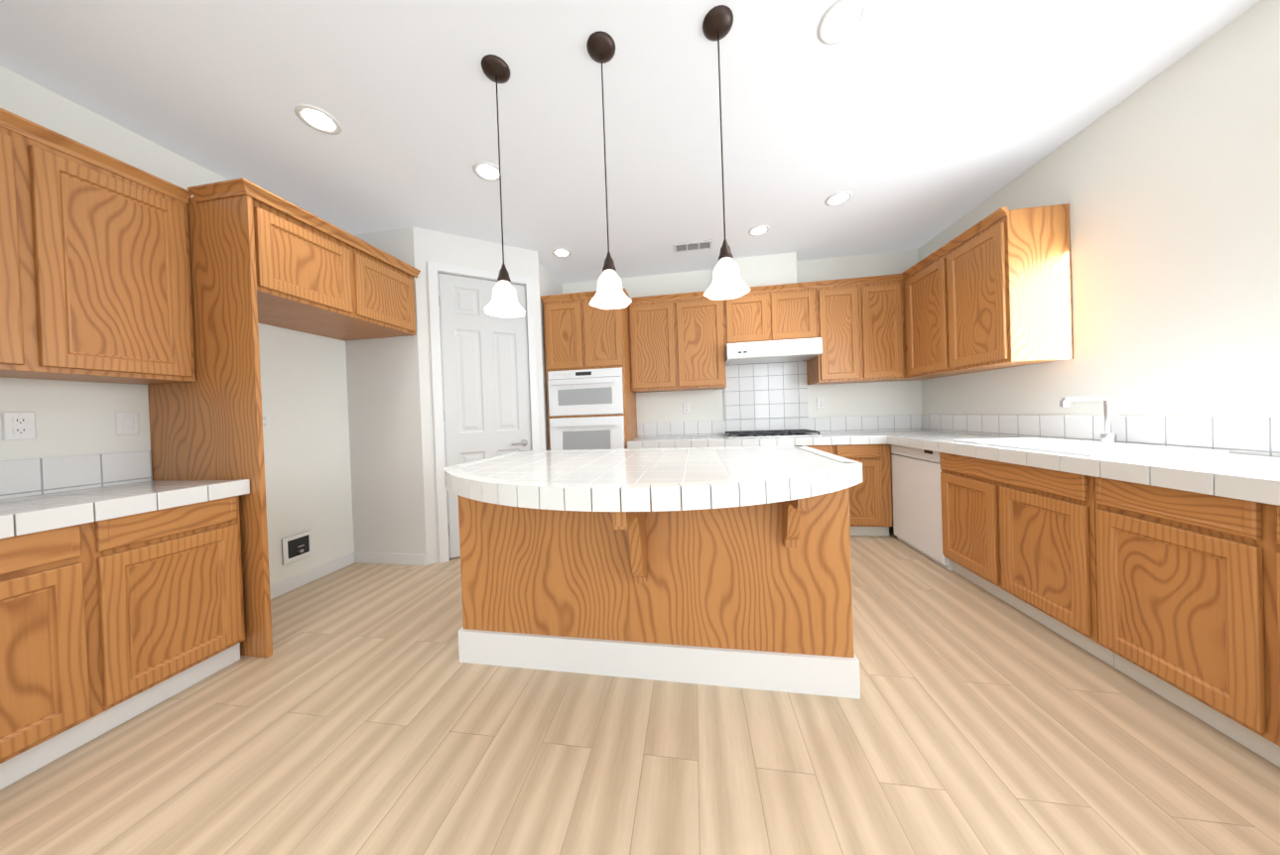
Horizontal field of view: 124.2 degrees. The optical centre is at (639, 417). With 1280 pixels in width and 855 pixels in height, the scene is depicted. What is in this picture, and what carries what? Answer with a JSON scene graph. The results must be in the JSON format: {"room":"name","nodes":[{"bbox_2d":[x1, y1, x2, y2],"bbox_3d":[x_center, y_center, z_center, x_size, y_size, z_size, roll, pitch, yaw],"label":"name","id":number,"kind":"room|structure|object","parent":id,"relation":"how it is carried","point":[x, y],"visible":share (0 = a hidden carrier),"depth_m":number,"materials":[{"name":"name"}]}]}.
{"room":"kitchen","nodes":[
{"label":"kitchen","id":0,"kind":"room"},
{"bbox_2d":[0,65,354,586],"bbox_3d":[-2.777,-0.119,1.019,0.120,2.720,6.710,-2,0,9],"label":"wall","id":1,"kind":"structure","parent":0,"point":[306,437],"depth_m":2.29,"materials":[{"name":"white paint"}]},
{"bbox_2d":[1,411,36,440],"bbox_3d":[-2.640,0.035,1.442,0.008,0.120,0.072,-2,0,9],"label":"electrical outlet","id":2,"kind":"object","parent":1,"relation":"attached to","point":[18,426],"visible":1,"depth_m":1.44,"materials":[{"name":"white plastic"}]},
{"bbox_2d":[0,108,195,384],"bbox_3d":[-2.503,-0.653,1.320,0.362,0.962,0.877,-2,0,9],"label":"upper cabinet","id":3,"kind":"object","parent":1,"relation":"attached to","point":[95,285],"visible":0.98,"depth_m":1.43,"materials":[{"name":"brown wood"}]},
{"bbox_2d":[115,411,139,435],"bbox_3d":[-2.597,0.029,1.718,0.008,0.120,0.072,-2,0,9],"label":"light switch","id":4,"kind":"object","parent":1,"relation":"attached to","point":[126,423],"visible":1,"depth_m":1.71,"materials":[{"name":"white plastic"}]},
{"bbox_2d":[261,412,270,430],"bbox_3d":[-2.514,0.024,2.263,0.008,0.120,0.072,-2,0,9],"label":"outlet","id":5,"kind":"object","parent":1,"relation":"attached to","point":[266,421],"visible":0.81,"depth_m":2.27,"materials":[{"name":"white plastic"}]},
{"bbox_2d":[281,529,314,564],"bbox_3d":[-2.443,0.928,2.433,0.036,0.180,0.190,-2,0,9],"label":"outlet box","id":6,"kind":"object","parent":1,"relation":"attached to","point":[297,547],"visible":1,"depth_m":2.42,"materials":[{"name":"grey plastic"}]},
{"bbox_2d":[187,177,420,341],"bbox_3d":[-2.185,-0.898,2.225,0.732,0.510,1.083,-2,0,9],"label":"upper cabinet","id":7,"kind":"object","parent":1,"relation":"attached to","point":[317,276],"visible":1,"depth_m":2.07,"materials":[{"name":"brown wood"}]},
{"bbox_2d":[269,551,354,600],"bbox_3d":[-2.462,1.174,2.329,0.015,0.090,1.021,-2,0,9],"label":"baseboard","id":8,"kind":"structure","parent":1,"relation":"attached to","point":[295,582],"depth_m":2.50,"materials":[{"name":"white"}]},
{"bbox_2d":[345,226,562,564],"bbox_3d":[-1.615,-0.180,3.406,1.454,2.720,1.398,-2,0,9],"label":"wall","id":9,"kind":"structure","parent":0,"point":[391,425],"depth_m":2.77,"materials":[{"name":"white paint"}]},
{"bbox_2d":[354,551,425,565],"bbox_3d":[-2.045,1.156,2.776,0.645,0.090,0.012,-2,0,9],"label":"baseboard","id":10,"kind":"structure","parent":9,"relation":"attached to","point":[359,558],"depth_m":2.77,"materials":[{"name":"white wood"}]},
{"bbox_2d":[427,260,539,563],"bbox_3d":[-1.316,-0.054,2.964,0.837,2.454,0.091,-2,1,-29],"label":"pantry door","id":11,"kind":"structure","parent":9,"relation":"in","point":[483,364],"depth_m":2.92,"materials":[{"name":"white paint"}]},
{"bbox_2d":[0,0,1261,283],"bbox_3d":[-0.229,-1.592,0.608,5.380,0.050,6.710,-2,0,9],"label":"ceiling","id":12,"kind":"structure","parent":0,"point":[913,123],"depth_m":1.70,"materials":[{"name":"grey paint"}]},
{"bbox_2d":[294,104,341,134],"bbox_3d":[-1.643,-1.522,1.733,0.176,0.007,0.176,-2,0,9],"label":"recessed light","id":13,"kind":"object","parent":12,"relation":"in","point":[318,119],"visible":1,"depth_m":1.73,"materials":[{"name":"white"}]},
{"bbox_2d":[472,160,503,181],"bbox_3d":[-0.957,-1.550,2.137,0.176,0.007,0.176,-2,0,9],"label":"recessed light","id":14,"kind":"object","parent":12,"relation":"in","point":[486,171],"visible":0.98,"depth_m":2.13,"materials":[{"name":"white"}]},
{"bbox_2d":[481,54,524,317],"bbox_3d":[-0.625,-1.017,1.519,0.185,1.085,0.169,-2,0,9],"label":"pendant light","id":15,"kind":"object","parent":12,"relation":"hanging from","point":[503,303],"visible":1,"depth_m":1.50,"materials":[{"name":"white glass"}]},
{"bbox_2d":[552,248,571,257],"bbox_3d":[-0.746,-1.566,3.226,0.176,0.007,0.176,-2,0,9],"label":"recessed light","id":16,"kind":"object","parent":12,"relation":"in","point":[562,252],"visible":1,"depth_m":3.22,"materials":[{"name":"white"}]},
{"bbox_2d":[586,30,631,309],"bbox_3d":[-0.146,-1.033,1.445,0.185,1.085,0.169,-2,0,9],"label":"pendant light","id":17,"kind":"object","parent":12,"relation":"hanging from","point":[609,294],"visible":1,"depth_m":1.43,"materials":[{"name":"white glass"}]},
{"bbox_2d":[673,240,712,253],"bbox_3d":[0.498,-1.609,3.186,0.350,0.009,0.160,-2,0,9],"label":"ceiling vent","id":18,"kind":"object","parent":12,"relation":"in","point":[694,246],"visible":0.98,"depth_m":3.18,"materials":[{"name":"grey metal"}]},
{"bbox_2d":[702,4,750,300],"bbox_3d":[0.333,-1.050,1.371,0.185,1.085,0.169,-2,0,9],"label":"pendant light","id":19,"kind":"object","parent":12,"relation":"hanging from","point":[727,283],"visible":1,"depth_m":1.36,"materials":[{"name":"white glass"}]},
{"bbox_2d":[748,225,769,236],"bbox_3d":[1.038,-1.627,2.950,0.176,0.007,0.176,-2,0,9],"label":"recessed light","id":20,"kind":"object","parent":12,"relation":"in","point":[758,230],"visible":1,"depth_m":2.95,"materials":[{"name":"white"}]},
{"bbox_2d":[825,190,852,206],"bbox_3d":[1.490,-1.639,2.541,0.176,0.007,0.176,-2,0,9],"label":"recessed light","id":21,"kind":"object","parent":12,"relation":"in","point":[838,198],"visible":1,"depth_m":2.54,"materials":[{"name":"white"}]},
{"bbox_2d":[817,0,868,44],"bbox_3d":[0.820,-1.606,1.372,0.176,0.007,0.176,-2,0,9],"label":"recessed light","id":22,"kind":"object","parent":12,"relation":"in","point":[841,20],"visible":1,"depth_m":1.37,"materials":[{"name":"white"}]},
{"bbox_2d":[0,517,1279,854],"bbox_3d":[-0.131,1.176,0.630,5.380,0.050,6.710,-2,0,9],"label":"floor","id":23,"kind":"structure","parent":0,"point":[363,710],"depth_m":1.14,"materials":[{"name":"brown wood"}]},
{"bbox_2d":[0,496,245,789],"bbox_3d":[-2.327,0.794,1.304,0.618,0.857,0.857,-2,0,9],"label":"base cabinet","id":24,"kind":"object","parent":23,"relation":"on","point":[107,625],"visible":0.85,"depth_m":1.29,"materials":[{"name":"brown wood"}]},
{"bbox_2d":[0,450,250,538],"bbox_3d":[-2.332,0.283,1.298,0.642,0.226,0.892,-2,0,9],"label":"countertop","id":25,"kind":"structure","parent":24,"relation":"on","point":[37,495],"depth_m":1.46,"materials":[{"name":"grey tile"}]},
{"bbox_2d":[147,194,272,657],"bbox_3d":[-2.244,0.046,1.747,0.698,2.340,0.022,-2,0,9],"label":"panel","id":26,"kind":"object","parent":23,"relation":"on","point":[207,425],"visible":0.42,"depth_m":1.71,"materials":[{"name":"brown wood"}]},
{"bbox_2d":[540,288,637,450],"bbox_3d":[-0.491,-0.043,3.601,0.878,2.362,0.670,-2,0,9],"label":"tall cabinet","id":27,"kind":"object","parent":23,"relation":"on","point":[590,400],"visible":0.73,"depth_m":3.32,"materials":[{"name":"brown wood"}]},
{"bbox_2d":[458,501,860,699],"bbox_3d":[0.010,0.693,1.617,1.756,0.889,1.061,-2,0,9],"label":"kitchen island","id":28,"kind":"object","parent":23,"relation":"on","point":[729,567],"depth_m":1.46,"materials":[{"name":"brown wood"}]},
{"bbox_2d":[443,445,862,505],"bbox_3d":[-0.010,0.228,1.590,1.784,0.040,1.135,-2,0,9],"label":"island countertop","id":29,"kind":"structure","parent":28,"relation":"on","point":[778,474],"depth_m":1.24,"materials":[{"name":"white tile"}]},
{"bbox_2d":[724,443,833,454],"bbox_3d":[1.303,0.649,3.361,0.943,0.857,0.618,-2,0,9],"label":"base cabinet","id":30,"kind":"object","parent":23,"relation":"on","point":[828,448],"visible":0.06,"depth_m":3.00,"materials":[{"name":"brown wood"}]},
{"bbox_2d":[627,415,885,448],"bbox_3d":[1.035,0.146,3.382,2.250,0.225,0.641,-2,0,9],"label":"countertop","id":31,"kind":"structure","parent":30,"relation":"on","point":[870,430],"depth_m":3.51,"materials":[{"name":"grey tile"}]},
{"bbox_2d":[723,429,822,438],"bbox_3d":[1.285,0.160,3.379,0.840,0.044,0.440,-2,0,9],"label":"cooktop","id":32,"kind":"object","parent":31,"relation":"in","point":[768,434],"visible":1,"depth_m":3.22,"materials":[{"name":"black metal"}]},
{"bbox_2d":[833,443,892,535],"bbox_3d":[1.997,0.625,3.254,0.457,0.857,0.618,-2,0,9],"label":"base cabinet","id":33,"kind":"object","parent":23,"relation":"on","point":[870,504],"visible":0.35,"depth_m":2.95,"materials":[{"name":"brown wood"}]},
{"bbox_2d":[890,444,953,570],"bbox_3d":[2.424,0.618,2.591,0.612,0.853,0.597,-2,0,9],"label":"dishwasher","id":34,"kind":"object","parent":23,"relation":"on","point":[917,500],"visible":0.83,"depth_m":2.58,"materials":[{"name":"white metal"}]},
{"bbox_2d":[940,452,1114,667],"bbox_3d":[2.314,0.625,1.849,0.635,0.857,0.898,-2,0,9],"label":"base cabinet","id":35,"kind":"object","parent":23,"relation":"on","point":[1021,538],"visible":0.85,"depth_m":1.73,"materials":[{"name":"brown wood"}]},
{"bbox_2d":[1094,477,1279,767],"bbox_3d":[2.177,0.638,0.959,0.635,0.857,0.898,-2,0,9],"label":"base cabinet","id":36,"kind":"object","parent":23,"relation":"on","point":[1189,601],"visible":0.9,"depth_m":1.16,"materials":[{"name":"brown wood"}]},
{"bbox_2d":[885,414,1279,506],"bbox_3d":[2.196,0.123,1.269,0.661,0.225,4.466,-2,0,9],"label":"countertop","id":37,"kind":"structure","parent":36,"relation":"on","point":[1246,467],"depth_m":1.54,"materials":[{"name":"grey tile"}]},
{"bbox_2d":[953,395,1228,456],"bbox_3d":[2.305,0.025,1.862,0.495,0.265,0.800,-2,0,9],"label":"sink","id":38,"kind":"object","parent":37,"relation":"in","point":[1106,446],"visible":1,"depth_m":1.81,"materials":[{"name":"white ceramic"}]},
{"bbox_2d":[562,249,922,517],"bbox_3d":[0.321,-0.253,3.875,5.140,2.720,0.120,-2,0,9],"label":"wall","id":39,"kind":"structure","parent":0,"point":[896,398],"depth_m":3.57,"materials":[{"name":"white paint"}]},
{"bbox_2d":[628,291,726,392],"bbox_3d":[0.390,-0.774,3.612,0.973,0.962,0.362,-2,0,9],"label":"upper cabinet","id":40,"kind":"object","parent":39,"relation":"attached to","point":[676,341],"visible":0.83,"depth_m":3.45,"materials":[{"name":"brown wood"}]},
{"bbox_2d":[682,402,689,413],"bbox_3d":[0.520,-0.104,3.780,0.072,0.120,0.008,-2,0,9],"label":"electrical outlet","id":41,"kind":"object","parent":39,"relation":"attached to","point":[686,408],"visible":1,"depth_m":3.78,"materials":[{"name":"white plastic"}]},
{"bbox_2d":[723,361,808,420],"bbox_3d":[1.345,-0.280,3.647,0.861,0.596,0.013,-2,0,9],"label":"backsplash","id":42,"kind":"structure","parent":39,"relation":"attached to","point":[768,391],"depth_m":3.64,"materials":[{"name":"tile"}]},
{"bbox_2d":[723,281,817,346],"bbox_3d":[1.293,-1.012,3.470,0.869,0.548,0.362,-2,0,9],"label":"upper cabinet","id":43,"kind":"object","parent":39,"relation":"attached to","point":[772,313],"visible":0.75,"depth_m":3.30,"materials":[{"name":"brown wood"}]},
{"bbox_2d":[725,337,822,366],"bbox_3d":[1.294,-0.655,3.414,0.854,0.157,0.479,-2,0,9],"label":"range hood","id":44,"kind":"object","parent":39,"relation":"attached to","point":[776,351],"visible":0.92,"depth_m":3.21,"materials":[{"name":"white metal"}]},
{"bbox_2d":[816,397,824,409],"bbox_3d":[1.906,-0.146,3.566,0.072,0.120,0.008,-2,0,9],"label":"electrical outlet","id":45,"kind":"object","parent":39,"relation":"attached to","point":[821,403],"visible":1,"depth_m":3.56,"materials":[{"name":"white plastic"}]},
{"bbox_2d":[806,273,939,384],"bbox_3d":[2.265,-0.838,3.323,1.085,0.962,0.362,-2,0,9],"label":"upper cabinet","id":46,"kind":"object","parent":39,"relation":"attached to","point":[860,325],"visible":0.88,"depth_m":3.19,"materials":[{"name":"brown wood"}]},
{"bbox_2d":[732,252,797,287],"bbox_3d":[1.274,-1.467,3.540,0.628,0.354,0.220,-2,0,9],"label":"wall","id":47,"kind":"structure","parent":0,"point":[768,270],"depth_m":3.42,"materials":[{"name":"white paint"}]},
{"bbox_2d":[917,0,1279,416],"bbox_3d":[2.418,-0.297,0.218,0.120,2.720,6.710,-2,0,9],"label":"wall","id":48,"kind":"structure","parent":0,"point":[1165,184],"depth_m":1.63,"materials":[{"name":"white paint"}]},
{"bbox_2d":[901,203,1073,378],"bbox_3d":[2.521,-0.842,2.601,0.362,0.962,1.049,-2,0,9],"label":"upper cabinet","id":49,"kind":"object","parent":48,"relation":"attached to","point":[992,291],"visible":1,"depth_m":2.20,"materials":[{"name":"brown wood"}]}
]}

